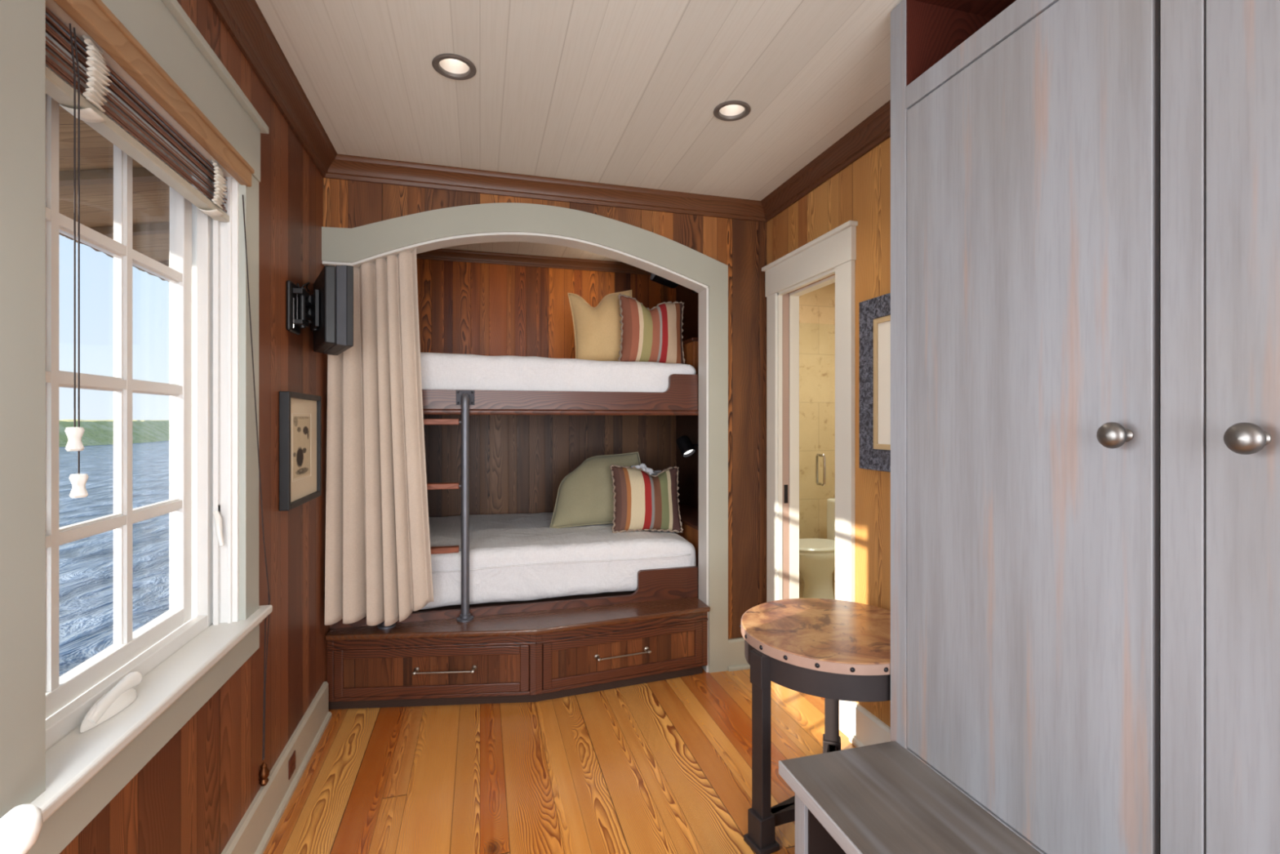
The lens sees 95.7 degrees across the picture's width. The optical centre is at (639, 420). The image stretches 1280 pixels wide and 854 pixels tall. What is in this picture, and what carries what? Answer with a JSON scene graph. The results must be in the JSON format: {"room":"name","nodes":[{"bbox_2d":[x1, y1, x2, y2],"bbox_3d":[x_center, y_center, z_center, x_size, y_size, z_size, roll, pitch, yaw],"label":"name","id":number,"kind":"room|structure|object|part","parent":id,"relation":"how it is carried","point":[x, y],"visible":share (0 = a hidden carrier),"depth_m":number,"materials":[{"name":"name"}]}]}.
{"room":"bedroom","nodes":[
{"label":"bedroom","id":0,"kind":"room"},
{"bbox_2d":[59,0,330,853],"bbox_3d":[-1.060,0.030,0.926,0.150,2.700,6.550,0,0,-15],"label":"wall","id":1,"kind":"structure","parent":0,"point":[191,797],"depth_m":1.99,"materials":[{"name":"brown wood"}]},
{"bbox_2d":[0,0,272,853],"bbox_3d":[-0.999,-0.110,0.785,0.203,1.675,2.245,0,0,-15],"label":"window","id":2,"kind":"structure","parent":1,"relation":"in","point":[184,655],"depth_m":1.31,"materials":[{"name":"white paint"}]},
{"bbox_2d":[0,803,43,853],"bbox_3d":[-0.890,0.571,0.772,0.130,0.071,0.056,0,0,-42],"label":"window crank","id":3,"kind":"structure","parent":2,"relation":"attached to","point":[20,828],"depth_m":0.79,"materials":[{"name":"white plastic"}]},
{"bbox_3d":[-0.952,-0.077,0.853,0.020,1.365,0.178,0,0,-15],"label":"mullion casing","id":4,"kind":"part","parent":2,"relation":"part of","materials":[{"name":"beige paint"}]},
{"bbox_2d":[80,671,142,733],"bbox_3d":[-1.097,0.576,1.198,0.052,0.048,0.179,0,0,-15],"label":"window crank","id":5,"kind":"object","parent":2,"relation":"on","point":[123,693],"depth_m":1.19,"materials":[{"name":"white plastic"}]},
{"bbox_2d":[45,93,182,692],"bbox_3d":[-1.187,-0.072,1.242,0.026,1.195,0.767,0,0,-15],"label":"grille","id":6,"kind":"object","parent":2,"relation":"attached to","point":[122,384],"depth_m":1.35,"materials":[{"name":"white paint"}]},
{"bbox_3d":[-1.187,-0.070,1.241,0.036,1.280,0.865,0,0,-15],"label":"sash frame","id":7,"kind":"part","parent":2,"relation":"part of","materials":[{"name":"white paint"}]},
{"bbox_2d":[45,0,254,497],"bbox_3d":[-1.096,-0.311,1.312,0.090,0.902,0.914,0,0,-15],"label":"blind","id":8,"kind":"object","parent":2,"relation":"attached to","point":[113,55],"visible":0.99,"depth_m":1.19,"materials":[{"name":"beige wood"}]},
{"bbox_3d":[-1.020,-0.297,1.045,0.008,0.825,0.016,0,0,-15],"label":"pull cord","id":9,"kind":"part","parent":8,"relation":"part of","materials":[{"name":"white fabric"}]},
{"bbox_3d":[-1.016,0.034,1.041,0.026,0.043,0.026,0,0,-15],"label":"cord pull","id":10,"kind":"part","parent":8,"relation":"part of","materials":[{"name":"white ceramic"}]},
{"bbox_3d":[-1.019,0.118,1.052,0.026,0.043,0.026,0,0,-15],"label":"cord pull","id":11,"kind":"part","parent":8,"relation":"part of","materials":[{"name":"white ceramic"}]},
{"bbox_3d":[-1.124,-0.596,1.313,0.037,0.020,0.830,0,0,-15],"label":"rail","id":12,"kind":"part","parent":8,"relation":"part of","materials":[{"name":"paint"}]},
{"bbox_3d":[-1.117,-0.734,1.315,0.052,0.028,0.840,0,0,-15],"label":"head rail","id":13,"kind":"part","parent":8,"relation":"part of","materials":[{"name":"brown wood"}]},
{"bbox_3d":[-0.930,-0.843,0.785,0.024,0.165,2.208,0,0,-15],"label":"head casing","id":14,"kind":"part","parent":2,"relation":"part of","materials":[{"name":"beige paint"}]},
{"bbox_3d":[-1.212,-0.077,1.795,0.020,1.365,0.110,0,0,-15],"label":"casing","id":15,"kind":"part","parent":2,"relation":"part of","materials":[{"name":"beige paint"}]},
{"bbox_2d":[242,195,270,786],"bbox_3d":[-1.213,0.267,1.825,0.041,1.875,0.218,0,0,-15],"label":"cord","id":16,"kind":"object","parent":1,"relation":"hanging from","point":[264,772],"visible":0.98,"depth_m":1.89,"materials":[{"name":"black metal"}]},
{"bbox_2d":[208,0,337,177],"bbox_3d":[-0.766,-1.163,0.291,0.078,0.085,4.970,0,0,-15],"label":"trim","id":17,"kind":"structure","parent":1,"relation":"attached to","point":[245,22],"depth_m":1.93,"materials":[{"name":"brown wood"}]},
{"bbox_2d":[221,681,331,853],"bbox_3d":[-0.789,1.298,0.293,0.034,0.165,4.985,0,0,-15],"label":"baseboard","id":18,"kind":"structure","parent":1,"relation":"attached to","point":[255,830],"depth_m":2.04,"materials":[{"name":"paint"}]},
{"bbox_2d":[288,750,295,779],"bbox_3d":[-1.302,1.290,2.169,0.006,0.070,0.075,0,0,-15],"label":"wall outlet","id":19,"kind":"object","parent":1,"relation":"attached to","point":[291,762],"visible":1,"depth_m":2.16,"materials":[{"name":"brown plastic"}]},
{"bbox_2d":[279,391,321,511],"bbox_3d":[-1.346,0.112,2.307,0.034,0.433,0.445,0,0,-15],"label":"framed piece","id":20,"kind":"object","parent":1,"relation":"attached to","point":[300,414],"visible":1,"depth_m":2.25,"materials":[{"name":"beige paper"}]},
{"bbox_2d":[293,416,310,478],"bbox_3d":[-1.338,0.102,2.294,0.001,0.235,0.225,0,0,-15],"label":"print","id":21,"kind":"object","parent":20,"relation":"attached to","point":[301,424],"depth_m":2.28},
{"bbox_2d":[285,280,319,334],"bbox_3d":[-1.323,-0.446,2.309,0.078,0.222,0.287,0,0,-15],"label":"bracket","id":22,"kind":"object","parent":1,"relation":"attached to","point":[302,309],"visible":1,"depth_m":2.23,"materials":[{"name":"black metal"}]},
{"bbox_3d":[-1.332,-0.430,2.226,0.018,0.190,0.130,0,0,-15],"label":"wall plate","id":23,"kind":"part","parent":22,"relation":"part of","materials":[{"name":"black plastic"}]},
{"bbox_3d":[-1.321,-0.445,2.319,0.029,0.150,0.174,0,0,-15],"label":"folding arm","id":24,"kind":"part","parent":22,"relation":"part of","materials":[{"name":"black metal"}]},
{"bbox_3d":[-1.346,-0.450,2.372,0.043,0.150,0.150,0,0,-35],"label":"mounting plate","id":25,"kind":"part","parent":22,"relation":"part of","materials":[{"name":"black plastic"}]},
{"bbox_2d":[313,265,353,355],"bbox_3d":[-1.284,-0.449,2.417,0.102,0.316,0.400,0,0,-35],"label":"television","id":26,"kind":"object","parent":22,"relation":"attached to","point":[334,335],"visible":0.98,"depth_m":2.26,"materials":[{"name":"black plastic"}]},
{"bbox_2d":[322,177,766,639],"bbox_3d":[-0.325,0.030,3.043,2.405,2.700,0.100,0,0,-15],"label":"wall","id":27,"kind":"structure","parent":0,"point":[740,245],"depth_m":3.23,"materials":[{"name":"brown wood"}]},
{"bbox_2d":[324,248,433,626],"bbox_3d":[-1.225,0.062,2.748,0.472,1.800,0.122,0,0,-15],"label":"curtain","id":28,"kind":"object","parent":27,"relation":"hanging from","point":[378,564],"visible":0.93,"depth_m":2.74,"materials":[{"name":"fabric"}]},
{"bbox_2d":[321,202,728,672],"bbox_3d":[-0.507,0.147,2.987,2.023,2.467,0.132,0,0,-15],"label":"trim","id":29,"kind":"structure","parent":27,"relation":"attached to","point":[658,255],"depth_m":3.10,"materials":[{"name":"green paint"}]},
{"bbox_2d":[323,154,765,222],"bbox_3d":[-0.364,-1.163,2.940,2.265,0.085,0.078,0,0,-15],"label":"trim","id":30,"kind":"structure","parent":27,"relation":"attached to","point":[347,167],"depth_m":2.90,"materials":[{"name":"brown wood"}]},
{"bbox_2d":[422,373,698,415],"bbox_3d":[-0.603,-0.144,3.686,2.196,0.232,1.270,0,0,-15],"label":"frame","id":31,"kind":"object","parent":27,"relation":"attached to","point":[681,397],"visible":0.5,"depth_m":3.11,"materials":[{"name":"brown wood"}]},
{"bbox_2d":[420,352,696,392],"bbox_3d":[-0.737,-0.219,3.670,1.915,0.274,1.216,0,0,-15],"label":"mattress","id":32,"kind":"object","parent":31,"relation":"on","point":[438,371],"visible":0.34,"depth_m":3.10,"materials":[{"name":"white fabric"}]},
{"bbox_2d":[567,289,631,361],"bbox_3d":[-0.225,-0.579,3.665,0.446,0.528,0.219,0,0,-15],"label":"cushion","id":33,"kind":"object","parent":32,"relation":"on","point":[597,330],"visible":0.64,"depth_m":3.58,"materials":[{"name":"yellow fabric"}]},
{"bbox_2d":[617,293,684,364],"bbox_3d":[0.074,-0.538,3.537,0.448,0.456,0.188,0,0,-15],"label":"cushion","id":34,"kind":"object","parent":32,"relation":"on","point":[655,335],"visible":0.89,"depth_m":3.47,"materials":[{"name":"fabric"}]},
{"bbox_3d":[-0.586,-0.043,3.053,1.892,0.030,0.042,0,0,-15],"label":"moulding","id":35,"kind":"part","parent":31,"relation":"part of","materials":[{"name":"brown wood"}]},
{"bbox_2d":[682,337,698,407],"bbox_3d":[0.300,-0.288,4.042,0.262,0.424,1.057,0,0,-15],"label":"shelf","id":36,"kind":"object","parent":31,"relation":"on","point":[691,346],"visible":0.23,"depth_m":3.53,"materials":[{"name":"brown wood"}]},
{"bbox_3d":[0.300,-0.490,4.042,0.262,0.020,1.057,0,0,-15],"label":"shelf","id":37,"kind":"part","parent":36,"relation":"part of","materials":[{"name":"brown wood"}]},
{"bbox_2d":[728,637,750,671],"bbox_3d":[0.603,1.298,3.230,0.247,0.165,0.034,0,0,-15],"label":"baseboard","id":38,"kind":"structure","parent":27,"relation":"attached to","point":[737,660],"depth_m":3.21,"materials":[{"name":"green paint"}]},
{"bbox_2d":[262,580,855,853],"bbox_3d":[0.993,1.409,1.571,4.650,0.061,6.700,0,0,-15],"label":"floor","id":39,"kind":"structure","parent":0,"point":[661,766],"depth_m":2.26,"materials":[{"name":"brown wood"}]},
{"bbox_2d":[324,596,710,709],"bbox_3d":[-0.551,1.192,2.928,1.895,0.375,0.322,0,0,-15],"label":"storage drawers","id":40,"kind":"object","parent":39,"relation":"on","point":[544,655],"visible":0.97,"depth_m":2.81,"materials":[{"name":"brown wood"}]},
{"bbox_2d":[377,390,474,629],"bbox_3d":[-1.058,0.426,2.874,0.456,1.157,0.084,0,0,-15],"label":"ladder","id":41,"kind":"object","parent":40,"relation":"on","point":[464,398],"visible":0.61,"depth_m":2.90,"materials":[{"name":"metal"}]},
{"bbox_3d":[-0.884,0.433,2.930,0.040,1.144,0.056,0,0,-15],"label":"pipe post","id":42,"kind":"part","parent":41,"relation":"part of","materials":[{"name":"grey metal"}]},
{"bbox_3d":[-0.891,-0.115,2.954,0.090,0.074,0.010,0,0,-15],"label":"bracket plate","id":43,"kind":"part","parent":41,"relation":"part of","materials":[{"name":"metal"}]},
{"bbox_3d":[-0.992,1.198,2.776,0.911,0.223,0.024,0,0,-4],"label":"drawer","id":44,"kind":"part","parent":40,"relation":"part of","materials":[{"name":"brown wood"}]},
{"bbox_3d":[-0.992,1.198,2.782,0.835,0.147,0.012,0,0,-4],"label":"drawer panel","id":45,"kind":"part","parent":40,"relation":"part of","materials":[{"name":"brown wood"}]},
{"bbox_3d":[-0.931,1.193,2.756,0.296,0.026,0.050,0,0,-4],"label":"handle","id":46,"kind":"part","parent":40,"relation":"part of","materials":[{"name":"silver metal"}]},
{"bbox_2d":[329,565,698,628],"bbox_3d":[-0.605,1.097,3.691,2.196,0.525,1.258,0,0,-15],"label":"frame","id":47,"kind":"object","parent":40,"relation":"on","point":[670,583],"visible":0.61,"depth_m":3.18,"materials":[{"name":"brown wood"}]},
{"bbox_2d":[421,512,696,608],"bbox_3d":[-0.738,0.822,3.658,1.912,0.306,1.234,0,0,-15],"label":"mattress","id":48,"kind":"object","parent":47,"relation":"on","point":[513,557],"visible":0.56,"depth_m":3.18,"materials":[{"name":"white fabric"}]},
{"bbox_2d":[549,451,640,528],"bbox_3d":[-0.235,0.450,3.774,0.705,0.477,0.255,0,0,-9],"label":"cushion","id":49,"kind":"object","parent":48,"relation":"on","point":[584,496],"visible":0.66,"depth_m":3.67,"materials":[{"name":"green fabric"}]},
{"bbox_2d":[609,464,683,533],"bbox_3d":[0.041,0.484,3.583,0.469,0.424,0.201,0,0,-15],"label":"cushion","id":50,"kind":"object","parent":48,"relation":"on","point":[642,500],"visible":1,"depth_m":3.52,"materials":[{"name":"fabric"}]},
{"bbox_2d":[631,463,653,475],"bbox_3d":[-0.002,0.333,3.694,0.173,0.116,0.108,0,0,-15],"label":"crumpled cloth","id":51,"kind":"object","parent":50,"relation":"on","point":[642,466],"visible":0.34,"depth_m":3.68,"materials":[{"name":"white fabric"}]},
{"bbox_2d":[651,470,661,475],"bbox_3d":[-0.021,0.516,4.047,0.381,0.345,0.146,0,0,-15],"label":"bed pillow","id":52,"kind":"object","parent":48,"relation":"on","point":[655,472],"visible":0.02,"depth_m":4.11,"materials":[{"name":"grey fabric"}]},
{"bbox_2d":[674,501,698,584],"bbox_3d":[0.323,0.804,3.961,0.262,0.349,1.227,0,0,-15],"label":"headboard","id":53,"kind":"object","parent":47,"relation":"on","point":[689,514],"visible":0.02,"depth_m":3.64,"materials":[{"name":"brown wood"}]},
{"bbox_3d":[0.323,0.640,3.961,0.262,0.020,1.227,0,0,-15],"label":"shelf","id":54,"kind":"part","parent":53,"relation":"part of","materials":[{"name":"brown wood"}]},
{"bbox_3d":[-0.540,1.079,2.866,1.892,0.012,0.149,0,0,-12],"label":"moulding","id":55,"kind":"part","parent":40,"relation":"part of","materials":[{"name":"brown wood"}]},
{"bbox_3d":[-0.071,1.198,2.980,0.865,0.223,0.024,0,0,-21],"label":"drawer","id":56,"kind":"part","parent":40,"relation":"part of","materials":[{"name":"brown wood"}]},
{"bbox_3d":[-0.083,1.193,2.948,0.296,0.026,0.050,0,0,-21],"label":"handle","id":57,"kind":"part","parent":40,"relation":"part of","materials":[{"name":"silver metal"}]},
{"bbox_3d":[-0.073,1.198,2.985,0.789,0.147,0.012,0,0,-21],"label":"drawer panel","id":58,"kind":"part","parent":40,"relation":"part of","materials":[{"name":"brown wood"}]},
{"bbox_2d":[739,598,890,853],"bbox_3d":[0.656,1.046,2.012,0.671,0.663,0.639,0,0,-15],"label":"side table","id":59,"kind":"object","parent":39,"relation":"on","point":[833,650],"visible":0.63,"depth_m":1.86,"materials":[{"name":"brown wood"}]},
{"bbox_3d":[0.391,1.044,1.877,0.042,0.589,0.060,0,0,-26],"label":"leg","id":60,"kind":"part","parent":59,"relation":"part of","materials":[{"name":"metal"}]},
{"bbox_3d":[0.767,1.044,2.316,0.060,0.589,0.042,0,0,18],"label":"leg","id":61,"kind":"part","parent":59,"relation":"part of","materials":[{"name":"metal"}]},
{"bbox_2d":[799,497,835,599],"bbox_3d":[1.442,1.010,4.527,0.670,0.739,0.400,0,0,-15],"label":"toilet","id":62,"kind":"object","parent":39,"relation":"on","point":[816,555],"visible":0.53,"depth_m":4.41,"materials":[{"name":"white ceramic"}]},
{"bbox_3d":[1.350,0.969,4.502,0.480,0.027,0.380,0,0,-15],"label":"seat lid","id":63,"kind":"part","parent":62,"relation":"part of","materials":[{"name":"white ceramic"}]},
{"bbox_3d":[1.350,1.182,4.502,0.470,0.394,0.370,0,0,-15],"label":"bowl","id":64,"kind":"part","parent":62,"relation":"part of","materials":[{"name":"white ceramic"}]},
{"bbox_3d":[1.673,0.860,4.591,0.190,0.440,0.400,0,0,-15],"label":"tank","id":65,"kind":"part","parent":62,"relation":"part of","materials":[{"name":"white ceramic"}]},
{"bbox_2d":[778,740,1040,853],"bbox_3d":[0.782,1.155,0.826,0.376,0.450,1.675,0,0,-15],"label":"bench","id":66,"kind":"object","parent":39,"relation":"on","point":[876,798],"visible":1,"depth_m":1.41,"materials":[{"name":"grey wood"}]},
{"bbox_3d":[0.796,1.172,0.843,0.340,0.416,1.602,0,0,-15],"label":"support panel","id":67,"kind":"part","parent":66,"relation":"part of","materials":[{"name":"grey wood"}]},
{"bbox_2d":[890,0,1279,853],"bbox_3d":[1.136,0.088,0.908,0.454,2.584,1.746,0,0,-15],"label":"wardrobe","id":68,"kind":"object","parent":39,"relation":"on","point":[1085,194],"visible":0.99,"depth_m":1.15,"materials":[{"name":"grey wood"}]},
{"bbox_3d":[0.847,0.024,1.343,0.020,1.800,0.622,0,0,-15],"label":"door","id":69,"kind":"part","parent":68,"relation":"part of","materials":[{"name":"grey wood"}]},
{"bbox_3d":[0.883,0.028,1.074,0.054,0.049,0.049,0,0,-15],"label":"knob","id":70,"kind":"part","parent":68,"relation":"part of","materials":[{"name":"grey metal"}]},
{"bbox_3d":[1.040,0.024,0.645,0.020,1.800,0.666,0,0,-15],"label":"door","id":71,"kind":"part","parent":68,"relation":"part of","materials":[{"name":"grey wood"}]},
{"bbox_3d":[0.935,0.028,0.888,0.054,0.049,0.049,0,0,-15],"label":"knob","id":72,"kind":"part","parent":68,"relation":"part of","materials":[{"name":"grey metal"}]},
{"bbox_2d":[255,0,902,262],"bbox_3d":[0.073,-1.305,1.239,2.600,0.200,6.550,0,0,-15],"label":"ceiling","id":73,"kind":"structure","parent":0,"point":[618,92],"depth_m":2.05,"materials":[{"name":"white wood"}]},
{"bbox_2d":[431,53,476,79],"bbox_3d":[-0.632,-1.240,1.974,0.144,0.086,0.144,0,0,-15],"label":"recessed light","id":74,"kind":"object","parent":73,"relation":"in","point":[452,66],"visible":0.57,"depth_m":2.00,"materials":[{"name":"metal"}]},
{"bbox_2d":[713,100,751,121],"bbox_3d":[0.358,-1.240,2.254,0.144,0.086,0.144,0,0,-15],"label":"recessed light","id":75,"kind":"object","parent":73,"relation":"in","point":[731,110],"visible":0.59,"depth_m":2.29,"materials":[{"name":"metal"}]},
{"bbox_2d":[416,258,835,583],"bbox_3d":[0.178,0.030,4.614,4.600,2.700,0.100,0,0,-15],"label":"wall","id":76,"kind":"structure","parent":0,"point":[518,464],"depth_m":4.31,"materials":[{"name":"brown wood"}]},
{"bbox_2d":[416,248,651,275],"bbox_3d":[-0.764,-1.171,4.269,2.200,0.068,0.062,0,0,-15],"label":"trim","id":77,"kind":"structure","parent":76,"relation":"attached to","point":[442,254],"depth_m":4.25,"materials":[{"name":"brown wood"}]},
{"bbox_2d":[675,284,698,508],"bbox_3d":[0.535,0.030,3.997,0.160,2.700,1.280,0,0,-15],"label":"wall","id":78,"kind":"structure","parent":0,"point":[688,425],"depth_m":4.32,"materials":[{"name":"brown wood"}]},
{"bbox_2d":[649,272,696,293],"bbox_3d":[0.243,-1.000,4.115,0.343,0.170,0.112,0,0,-19],"label":"reading lamp","id":79,"kind":"object","parent":78,"relation":"attached to","point":[654,277],"visible":0.33,"depth_m":4.07,"materials":[{"name":"metal"}]},
{"bbox_2d":[675,435,698,457],"bbox_3d":[0.347,0.183,4.031,0.180,0.155,0.147,0,0,-15],"label":"reading lamp","id":80,"kind":"object","parent":78,"relation":"attached to","point":[684,444],"visible":0.85,"depth_m":4.00,"materials":[{"name":"metal"}]},
{"bbox_2d":[815,453,826,486],"bbox_3d":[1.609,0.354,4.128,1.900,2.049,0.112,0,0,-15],"label":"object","id":81,"kind":"structure","parent":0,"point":[817,455],"depth_m":4.00,"materials":[{"name":"silver metal"}]},
{"bbox_2d":[766,137,890,727],"bbox_3d":[1.423,0.030,0.922,0.105,2.700,5.220,0,0,-15],"label":"wall","id":82,"kind":"structure","parent":0,"point":[860,192],"depth_m":2.44,"materials":[{"name":"orange wood"}]},
{"bbox_2d":[761,220,857,737],"bbox_3d":[0.848,0.263,2.946,0.157,2.235,0.933,0,0,-15],"label":"door frame","id":83,"kind":"structure","parent":82,"relation":"in","point":[834,251],"depth_m":3.05,"materials":[{"name":"white wood"}]},
{"bbox_3d":[0.731,0.345,3.190,0.022,2.070,0.100,0,0,-15],"label":"casing","id":84,"kind":"part","parent":83,"relation":"part of","materials":[{"name":"white wood"}]},
{"bbox_3d":[0.793,0.400,3.143,0.022,0.100,0.002,0,0,-15],"label":"edge pull","id":85,"kind":"part","parent":83,"relation":"part of","materials":[{"name":"metal"}]},
{"bbox_3d":[0.817,-0.762,2.871,0.026,0.145,0.780,0,0,-15],"label":"head casing","id":86,"kind":"part","parent":83,"relation":"part of","materials":[{"name":"white wood"}]},
{"bbox_3d":[0.905,0.345,2.559,0.022,2.070,0.118,0,0,-15],"label":"casing","id":87,"kind":"part","parent":83,"relation":"part of","materials":[{"name":"white wood"}]},
{"bbox_2d":[760,99,890,222],"bbox_3d":[1.342,-1.163,0.874,0.078,0.085,4.970,0,0,-15],"label":"trim","id":88,"kind":"structure","parent":82,"relation":"attached to","point":[874,130],"depth_m":2.60,"materials":[{"name":"brown wood"}]},
{"bbox_2d":[848,701,890,746],"bbox_3d":[1.470,1.298,0.492,0.034,0.165,4.165,0,0,-15],"label":"baseboard","id":89,"kind":"structure","parent":82,"relation":"attached to","point":[867,729],"depth_m":2.41,"materials":[{"name":"white wood"}]},
{"bbox_2d":[859,293,890,471],"bbox_3d":[1.014,-0.146,2.147,0.030,0.697,0.600,0,0,-15],"label":"framed picture","id":90,"kind":"object","parent":82,"relation":"attached to","point":[874,313],"visible":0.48,"depth_m":2.34,"materials":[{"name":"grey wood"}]},
{"label":"outside","id":91,"kind":"structure","parent":0,"visible":0},
{"bbox_2d":[58,440,169,676],"bbox_3d":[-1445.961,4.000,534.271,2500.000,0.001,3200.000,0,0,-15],"label":"lake","id":92,"kind":"structure","parent":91,"point":[86,565],"depth_m":17.32,"materials":[{"name":"liquid"}]},
{"bbox_2d":[58,419,169,447],"bbox_3d":[-315.033,1.953,120.465,428.112,4.353,700.000,0,0,-15],"label":"shoreline","id":93,"kind":"structure","parent":92,"relation":"on","point":[97,432],"depth_m":101.25,"materials":[{"name":"green plant"}]},
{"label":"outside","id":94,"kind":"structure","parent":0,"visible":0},
{"bbox_2d":[58,102,169,282],"bbox_3d":[-2.160,-0.995,2.516,1.015,0.250,12.000,0,0,-15],"label":"porch roof","id":95,"kind":"structure","parent":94,"point":[150,194],"depth_m":2.49,"materials":[{"name":"brown wood"}]}
]}

